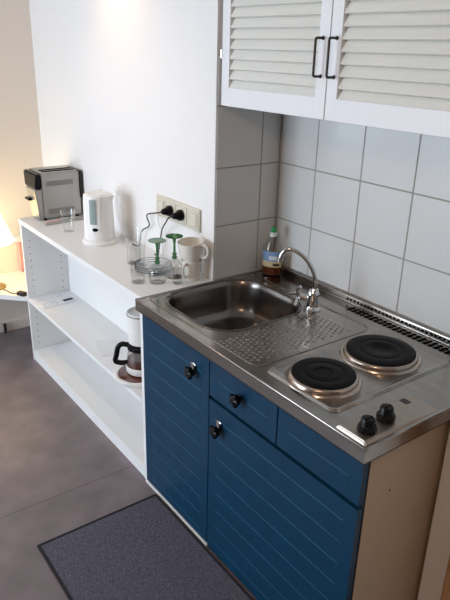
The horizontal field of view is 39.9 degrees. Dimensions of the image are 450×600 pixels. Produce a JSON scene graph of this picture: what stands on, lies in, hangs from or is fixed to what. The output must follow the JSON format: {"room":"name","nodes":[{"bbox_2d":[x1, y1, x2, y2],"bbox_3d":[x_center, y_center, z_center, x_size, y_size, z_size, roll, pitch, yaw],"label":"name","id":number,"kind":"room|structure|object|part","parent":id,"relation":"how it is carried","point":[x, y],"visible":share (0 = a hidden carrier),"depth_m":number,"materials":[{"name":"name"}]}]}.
{"room":"kitchen","nodes":[
{"label":"kitchen","id":0,"kind":"room"},
{"bbox_2d":[0,0,42,321],"bbox_3d":[-2.212,-0.734,2.439,3.850,2.450,0.120,-14,27,-34],"label":"wall","id":1,"kind":"structure","parent":0,"point":[20,138],"depth_m":3.20,"materials":[{"name":"beige paint"}]},
{"bbox_2d":[0,316,29,332],"bbox_3d":[-1.652,0.254,3.219,1.616,0.060,0.012,-14,27,-34],"label":"baseboard","id":2,"kind":"structure","parent":1,"relation":"attached to","point":[22,322],"depth_m":3.53,"materials":[{"name":"beige paint"}]},
{"bbox_2d":[0,326,256,599],"bbox_3d":[-0.938,1.126,1.271,3.850,0.050,4.300,-14,27,-34],"label":"floor","id":3,"kind":"structure","parent":0,"point":[60,473],"depth_m":2.36,"materials":[{"name":"grey"}]},
{"bbox_2d":[0,270,27,300],"bbox_3d":[-1.122,0.082,3.297,0.597,0.345,0.407,-14,27,-34],"label":"table","id":4,"kind":"object","parent":3,"relation":"on","point":[15,281],"visible":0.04,"depth_m":3.24,"materials":[{"name":"white laminate"}]},
{"bbox_2d":[0,214,13,289],"bbox_3d":[-1.183,-0.250,3.122,0.240,0.400,0.240,-14,27,-34],"label":"table lamp","id":5,"kind":"object","parent":4,"relation":"on","point":[6,238],"visible":1,"depth_m":3.06,"materials":[{"name":"white fabric"}]},
{"bbox_3d":[-1.180,-0.364,3.076,0.240,0.155,0.240,-14,27,-34],"label":"lamp shade","id":6,"kind":"part","parent":5,"relation":"part of","materials":[{"name":"beige fabric"}]},
{"bbox_2d":[3,289,26,296],"bbox_3d":[-1.065,-0.043,3.123,0.154,0.020,0.026,13,25,25],"label":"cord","id":7,"kind":"object","parent":4,"relation":"on","point":[19,293],"visible":1,"depth_m":3.09,"materials":[{"name":"black"}]},
{"bbox_2d":[17,290,26,296],"bbox_3d":[-1.017,-0.033,3.100,0.046,0.020,0.026,13,25,25],"label":"switch","id":8,"kind":"object","parent":7,"relation":"attached to","point":[20,293],"depth_m":3.09,"materials":[{"name":"black plastic"}]},
{"bbox_2d":[14,235,23,271],"bbox_3d":[-1.061,-0.266,3.434,0.190,0.200,0.050,-14,27,-34],"label":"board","id":9,"kind":"object","parent":4,"relation":"on","point":[17,239],"visible":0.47,"depth_m":3.38,"materials":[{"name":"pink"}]},
{"bbox_3d":[-1.059,-0.348,3.401,0.190,0.024,0.050,-14,27,-34],"label":"rail","id":10,"kind":"part","parent":9,"relation":"part of","materials":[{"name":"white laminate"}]},
{"bbox_2d":[18,213,211,478],"bbox_3d":[-0.521,0.118,2.716,0.293,0.746,1.188,-14,27,-34],"label":"shelf unit","id":11,"kind":"object","parent":3,"relation":"on","point":[56,259],"visible":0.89,"depth_m":2.78,"materials":[{"name":"white laminate"}]},
{"bbox_3d":[-0.890,-0.049,3.134,0.223,0.724,0.018,-14,27,-34],"label":"panel","id":12,"kind":"part","parent":11,"relation":"part of","materials":[{"name":"white laminate"}]},
{"bbox_2d":[24,165,82,220],"bbox_3d":[-0.828,-0.515,2.965,0.244,0.224,0.174,-14,27,-34],"label":"toaster","id":13,"kind":"object","parent":11,"relation":"on","point":[52,191],"visible":1,"depth_m":2.91,"materials":[{"name":"silver metal"}]},
{"bbox_2d":[24,169,41,189],"bbox_3d":[-0.901,-0.563,2.890,0.033,0.070,0.167,-14,27,-34],"label":"lever","id":14,"kind":"object","parent":13,"relation":"attached to","point":[33,177],"depth_m":2.86,"materials":[{"name":"black plastic"}]},
{"bbox_2d":[46,179,72,185],"bbox_3d":[-0.771,-0.548,2.889,0.128,0.024,0.001,-14,27,-34],"label":"vent","id":15,"kind":"object","parent":13,"relation":"attached to","point":[49,182],"depth_m":2.89,"materials":[{"name":"grey"}]},
{"bbox_2d":[49,206,74,213],"bbox_3d":[-0.774,-0.427,2.938,0.128,0.024,0.001,-14,27,-34],"label":"vent","id":16,"kind":"object","parent":13,"relation":"attached to","point":[52,209],"depth_m":2.94,"materials":[{"name":"grey metal"}]},
{"bbox_2d":[30,291,77,308],"bbox_3d":[-0.847,-0.001,3.061,0.178,0.004,0.156,-18,29,-39],"label":"brochure","id":17,"kind":"object","parent":11,"relation":"on","point":[59,298],"visible":1,"depth_m":3.05,"materials":[{"name":"white paper"}]},
{"bbox_2d":[35,293,61,305],"bbox_3d":[-0.855,-0.002,3.058,0.126,0.001,0.123,-18,29,-39],"label":"print","id":18,"kind":"object","parent":17,"relation":"on","point":[55,299],"depth_m":3.05,"materials":[{"name":"grey paper"}]},
{"bbox_2d":[44,216,83,225],"bbox_3d":[-0.749,-0.371,2.897,0.200,0.012,0.024,-18,29,-39],"label":"case","id":19,"kind":"object","parent":11,"relation":"on","point":[79,217],"visible":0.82,"depth_m":2.88,"materials":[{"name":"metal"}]},
{"bbox_2d":[82,189,117,246],"bbox_3d":[-0.534,-0.350,2.593,0.149,0.214,0.176,-14,27,-34],"label":"kettle","id":20,"kind":"object","parent":11,"relation":"on","point":[99,231],"visible":1,"depth_m":2.54,"materials":[{"name":"white plastic"}]},
{"bbox_3d":[-0.524,-0.441,2.544,0.100,0.009,0.100,-14,27,-34],"label":"lid","id":21,"kind":"part","parent":20,"relation":"part of","materials":[{"name":"white plastic"}]},
{"bbox_3d":[-0.458,0.104,2.758,0.006,0.704,1.146,-14,27,-34],"label":"panel","id":22,"kind":"part","parent":11,"relation":"part of","materials":[{"name":"white laminate"}]},
{"bbox_2d":[95,338,122,356],"bbox_3d":[-0.487,0.198,2.600,0.090,0.001,0.150,-7,24,-21],"label":"paper sheet","id":23,"kind":"object","parent":11,"relation":"on","point":[106,347],"visible":0.93,"depth_m":2.60,"materials":[{"name":"white paper"}]},
{"bbox_2d":[113,306,141,387],"bbox_3d":[-0.316,0.168,2.315,0.191,0.280,0.211,-14,27,-34],"label":"coffee maker","id":24,"kind":"object","parent":11,"relation":"on","point":[129,374],"visible":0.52,"depth_m":2.31,"materials":[{"name":"white plastic"}]},
{"bbox_3d":[-0.396,0.202,2.342,0.060,0.100,0.021,1,22,-1],"label":"carafe handle","id":25,"kind":"part","parent":24,"relation":"part of","materials":[{"name":"black plastic"}]},
{"bbox_3d":[-0.332,0.276,2.368,0.158,0.004,0.158,-14,27,-34],"label":"warming plate","id":26,"kind":"part","parent":24,"relation":"part of","materials":[{"name":"brown metal"}]},
{"bbox_3d":[-0.314,0.170,2.332,0.109,0.021,0.109,-14,27,-34],"label":"carafe lid","id":27,"kind":"part","parent":24,"relation":"part of","materials":[{"name":"black plastic"}]},
{"bbox_3d":[-0.201,0.321,2.269,0.222,0.724,0.018,-14,27,-34],"label":"panel","id":28,"kind":"part","parent":11,"relation":"part of","materials":[{"name":"white laminate"}]},
{"bbox_2d":[134,261,171,273],"bbox_3d":[-0.267,-0.117,2.305,0.138,0.011,0.138,-14,27,-34],"label":"saucer","id":29,"kind":"object","parent":11,"relation":"on","point":[150,261],"visible":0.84,"depth_m":2.27,"materials":[{"name":"clear glass"}]},
{"bbox_2d":[134,259,171,271],"bbox_3d":[-0.267,-0.125,2.302,0.138,0.011,0.138,-14,27,-34],"label":"saucer","id":30,"kind":"object","parent":29,"relation":"on","point":[149,259],"visible":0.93,"depth_m":2.28,"materials":[{"name":"clear glass"}]},
{"bbox_2d":[134,257,171,269],"bbox_3d":[-0.267,-0.133,2.298,0.138,0.011,0.138,-14,27,-34],"label":"saucer","id":31,"kind":"object","parent":30,"relation":"on","point":[147,257],"visible":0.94,"depth_m":2.31,"materials":[{"name":"clear glass"}]},
{"bbox_2d":[148,238,166,280],"bbox_3d":[-0.236,-0.135,2.163,0.066,0.154,0.066,-14,27,-34],"label":"wine glass","id":32,"kind":"object","parent":11,"relation":"on","point":[156,241],"visible":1,"depth_m":2.14,"materials":[{"name":"green glass"}]},
{"bbox_3d":[-0.235,-0.167,2.150,0.062,0.084,0.062,-14,27,-34],"label":"stem and foot","id":33,"kind":"part","parent":32,"relation":"part of","materials":[{"name":"green glass"}]},
{"bbox_2d":[165,233,182,268],"bbox_3d":[-0.181,-0.155,2.217,0.066,0.154,0.066,-14,27,-34],"label":"wine glass","id":34,"kind":"object","parent":11,"relation":"on","point":[174,236],"visible":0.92,"depth_m":2.20,"materials":[{"name":"green glass"}]},
{"bbox_3d":[-0.180,-0.188,2.204,0.062,0.084,0.062,-14,27,-34],"label":"stem and foot","id":35,"kind":"part","parent":34,"relation":"part of","materials":[{"name":"green glass"}]},
{"bbox_2d":[181,258,201,280],"bbox_3d":[-0.127,-0.108,2.211,0.094,0.073,0.076,-14,27,-34],"label":"cup","id":36,"kind":"object","parent":11,"relation":"on","point":[190,271],"visible":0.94,"depth_m":2.19,"materials":[{"name":"white ceramic"}]},
{"bbox_3d":[-0.141,-0.101,2.176,0.009,0.059,0.032,13,25,27],"label":"handle","id":37,"kind":"part","parent":36,"relation":"part of","materials":[{"name":"white ceramic"}]},
{"bbox_2d":[177,237,208,262],"bbox_3d":[-0.115,-0.170,2.170,0.092,0.078,0.114,-14,27,-34],"label":"cup","id":38,"kind":"object","parent":36,"relation":"on","point":[190,248],"visible":1,"depth_m":2.16,"materials":[{"name":"white ceramic"}]},
{"bbox_3d":[-0.071,-0.168,2.152,0.038,0.057,0.014,14,25,28],"label":"handle","id":39,"kind":"part","parent":38,"relation":"part of","materials":[{"name":"white ceramic"}]},
{"bbox_2d":[37,494,253,599],"bbox_3d":[-0.133,0.915,1.763,0.447,0.008,1.013,-14,27,-34],"label":"rug","id":40,"kind":"object","parent":3,"relation":"on","point":[140,550],"visible":1,"depth_m":1.96,"materials":[{"name":"black carpet"}]},
{"bbox_2d":[142,309,449,599],"bbox_3d":[0.217,0.459,1.982,0.592,0.704,0.986,-14,27,-34],"label":"base cabinet","id":41,"kind":"object","parent":3,"relation":"on","point":[292,515],"visible":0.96,"depth_m":1.66,"materials":[{"name":"blue painted wood"},{"name":"beige laminate"}]},
{"bbox_3d":[-0.161,0.414,2.056,0.019,0.690,0.392,-14,27,-34],"label":"door","id":42,"kind":"part","parent":41,"relation":"part of","materials":[{"name":"blue wood"}]},
{"bbox_3d":[-0.103,0.217,1.854,0.031,0.042,0.041,-14,27,-34],"label":"knob","id":43,"kind":"part","parent":41,"relation":"part of","materials":[{"name":"black plastic"}]},
{"bbox_3d":[-0.026,0.383,1.803,0.031,0.042,0.041,-14,27,-34],"label":"knob","id":44,"kind":"part","parent":41,"relation":"part of","materials":[{"name":"black plastic"}]},
{"bbox_3d":[0.031,0.272,1.678,0.031,0.042,0.041,-14,27,-34],"label":"knob","id":45,"kind":"part","parent":41,"relation":"part of","materials":[{"name":"black plastic"}]},
{"bbox_3d":[0.051,0.265,1.692,0.019,0.128,0.296,-14,27,-34],"label":"drawer","id":46,"kind":"part","parent":41,"relation":"part of","materials":[{"name":"blue wood"}]},
{"bbox_3d":[0.127,0.639,1.719,0.019,0.558,0.582,-14,27,-34],"label":"door","id":47,"kind":"part","parent":41,"relation":"part of","materials":[{"name":"blue wood"}]},
{"bbox_2d":[135,266,449,464],"bbox_3d":[0.237,0.138,1.849,0.592,0.176,1.002,-14,27,-34],"label":"countertop","id":48,"kind":"structure","parent":41,"relation":"on","point":[369,379],"depth_m":1.70,"materials":[{"name":"grey metal"}]},
{"bbox_2d":[166,279,301,331],"bbox_3d":[0.026,0.070,2.053,0.386,0.137,0.373,-14,27,-34],"label":"sink","id":49,"kind":"object","parent":48,"relation":"in","point":[225,305],"depth_m":2.18,"materials":[{"name":"silver metal"}]},
{"bbox_2d":[262,227,280,275],"bbox_3d":[0.174,-0.179,2.260,0.073,0.180,0.048,6,23,10],"label":"soap bottle","id":50,"kind":"object","parent":48,"relation":"on","point":[270,266],"visible":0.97,"depth_m":2.26,"materials":[{"name":"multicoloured plastic"}]},
{"bbox_2d":[277,247,320,312],"bbox_3d":[0.239,-0.070,1.971,0.147,0.202,0.054,10,24,20],"label":"tap","id":51,"kind":"object","parent":48,"relation":"on","point":[312,296],"visible":1,"depth_m":1.96,"materials":[{"name":"silver metal"}]},
{"bbox_3d":[0.232,-0.096,1.956,0.137,0.144,0.023,6,23,12],"label":"spout","id":52,"kind":"part","parent":51,"relation":"part of","materials":[{"name":"silver metal"}]},
{"bbox_3d":[0.244,-0.015,1.984,0.079,0.073,0.030,5,22,9],"label":"lever","id":53,"kind":"part","parent":51,"relation":"part of","materials":[{"name":"silver metal"}]},
{"bbox_3d":[0.361,0.173,1.641,0.460,0.006,0.253,-14,27,-34],"label":"hob plate","id":54,"kind":"part","parent":48,"relation":"part of","materials":[{"name":"metal"}]},
{"bbox_3d":[0.310,0.269,1.344,0.042,0.035,0.044,-14,27,-34],"label":"knob","id":55,"kind":"part","parent":48,"relation":"part of","materials":[{"name":"black plastic"}]},
{"bbox_3d":[0.362,0.252,1.390,0.042,0.035,0.044,-14,27,-34],"label":"knob","id":56,"kind":"part","parent":48,"relation":"part of","materials":[{"name":"black plastic"}]},
{"bbox_3d":[0.372,0.267,1.408,0.257,0.009,0.088,-14,27,-34],"label":"control panel","id":57,"kind":"part","parent":48,"relation":"part of","materials":[{"name":"silver metal"}]},
{"bbox_2d":[399,398,410,403],"bbox_3d":[0.430,0.242,1.479,0.020,0.003,0.023,-14,27,-34],"label":"light","id":58,"kind":"object","parent":48,"relation":"on","point":[401,400],"depth_m":1.48,"materials":[{"name":"red plastic"}]},
{"bbox_3d":[0.225,0.358,1.474,0.019,0.128,0.282,-14,27,-34],"label":"panel","id":59,"kind":"part","parent":41,"relation":"part of","materials":[{"name":"blue wood"}]},
{"bbox_3d":[0.525,0.608,1.637,0.538,0.704,0.016,-14,27,-34],"label":"panel","id":60,"kind":"part","parent":41,"relation":"part of","materials":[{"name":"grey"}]},
{"bbox_2d":[29,0,449,599],"bbox_3d":[0.471,-0.381,1.747,0.434,2.450,4.300,-14,27,-34],"label":"wall","id":61,"kind":"structure","parent":0,"point":[126,89],"depth_m":2.39,"materials":[{"name":"white paint"}]},
{"bbox_2d":[156,194,200,232],"bbox_3d":[-0.178,-0.325,2.307,0.014,0.083,0.300,-14,27,-34],"label":"wall socket","id":62,"kind":"object","parent":61,"relation":"attached to","point":[192,216],"visible":0.79,"depth_m":2.26,"materials":[{"name":"beige plastic"}]},
{"bbox_2d":[132,205,172,246],"bbox_3d":[-0.304,-0.286,2.444,0.055,0.224,0.293,-14,27,-34],"label":"plug","id":63,"kind":"object","parent":62,"relation":"attached to","point":[168,210],"visible":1,"depth_m":2.31,"materials":[{"name":"black plastic"}]},
{"bbox_3d":[-0.305,-0.281,2.456,0.036,0.206,0.275,-11,25,-28],"label":"cord","id":64,"kind":"part","parent":63,"relation":"part of","materials":[{"name":"black plastic"}]},
{"bbox_2d":[157,211,162,256],"bbox_3d":[-0.251,-0.259,2.422,0.008,0.181,0.046,-11,25,-29],"label":"cord","id":65,"kind":"object","parent":62,"relation":"hanging from","point":[158,211],"visible":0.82,"depth_m":2.42,"materials":[{"name":"white rubber"}]},
{"bbox_2d":[154,209,183,254],"bbox_3d":[-0.232,-0.248,2.353,0.055,0.222,0.200,-14,27,-34],"label":"plug","id":66,"kind":"object","parent":62,"relation":"attached to","point":[178,215],"visible":0.87,"depth_m":2.26,"materials":[{"name":"black plastic"}]},
{"bbox_3d":[-0.239,-0.242,2.363,0.021,0.204,0.184,-9,24,-23],"label":"cord","id":67,"kind":"part","parent":66,"relation":"part of","materials":[{"name":"black plastic"}]},
{"bbox_2d":[213,54,281,280],"bbox_3d":[0.080,-0.446,2.151,0.277,0.754,0.006,-14,27,-34],"label":"tiled wall","id":68,"kind":"structure","parent":61,"relation":"attached to","point":[247,149],"depth_m":2.16,"materials":[{"name":"white tile"}]},
{"bbox_2d":[440,556,449,599],"bbox_3d":[0.608,0.026,1.286,0.022,2.050,0.065,-14,27,-34],"label":"trim","id":69,"kind":"structure","parent":61,"relation":"attached to","point":[445,595],"depth_m":1.58,"materials":[{"name":"orange wood"}]},
{"bbox_2d":[274,114,449,335],"bbox_3d":[0.553,-0.427,1.866,0.150,2.450,1.000,-14,27,-34],"label":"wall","id":70,"kind":"structure","parent":0,"point":[282,114],"depth_m":2.17,"materials":[{"name":"white paint"}]},
{"bbox_2d":[220,0,449,137],"bbox_3d":[0.374,-0.778,1.579,0.294,0.612,0.979,-14,27,-34],"label":"upper cabinet","id":71,"kind":"object","parent":70,"relation":"attached to","point":[385,64],"visible":1,"depth_m":1.55,"materials":[{"name":"white laminate"}]},
{"bbox_3d":[0.140,-0.836,1.706,0.021,0.610,0.463,-14,27,-34],"label":"door","id":72,"kind":"part","parent":71,"relation":"part of","materials":[{"name":"white paint"}]},
{"bbox_3d":[0.239,-0.625,1.595,0.031,0.104,0.011,-14,27,-34],"label":"handle","id":73,"kind":"part","parent":71,"relation":"part of","materials":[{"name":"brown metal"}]},
{"bbox_3d":[0.268,-0.610,1.559,0.031,0.104,0.011,-14,27,-34],"label":"handle","id":74,"kind":"part","parent":71,"relation":"part of","materials":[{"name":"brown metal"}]},
{"bbox_3d":[0.427,-0.681,1.345,0.021,0.610,0.504,-14,27,-34],"label":"door","id":75,"kind":"part","parent":71,"relation":"part of","materials":[{"name":"white paint"}]},
{"bbox_2d":[275,114,449,334],"bbox_3d":[0.489,-0.327,1.855,0.006,0.730,0.983,-14,27,-34],"label":"tiled wall","id":76,"kind":"structure","parent":70,"relation":"attached to","point":[368,207],"depth_m":1.92,"materials":[{"name":"white tile"}]}
]}

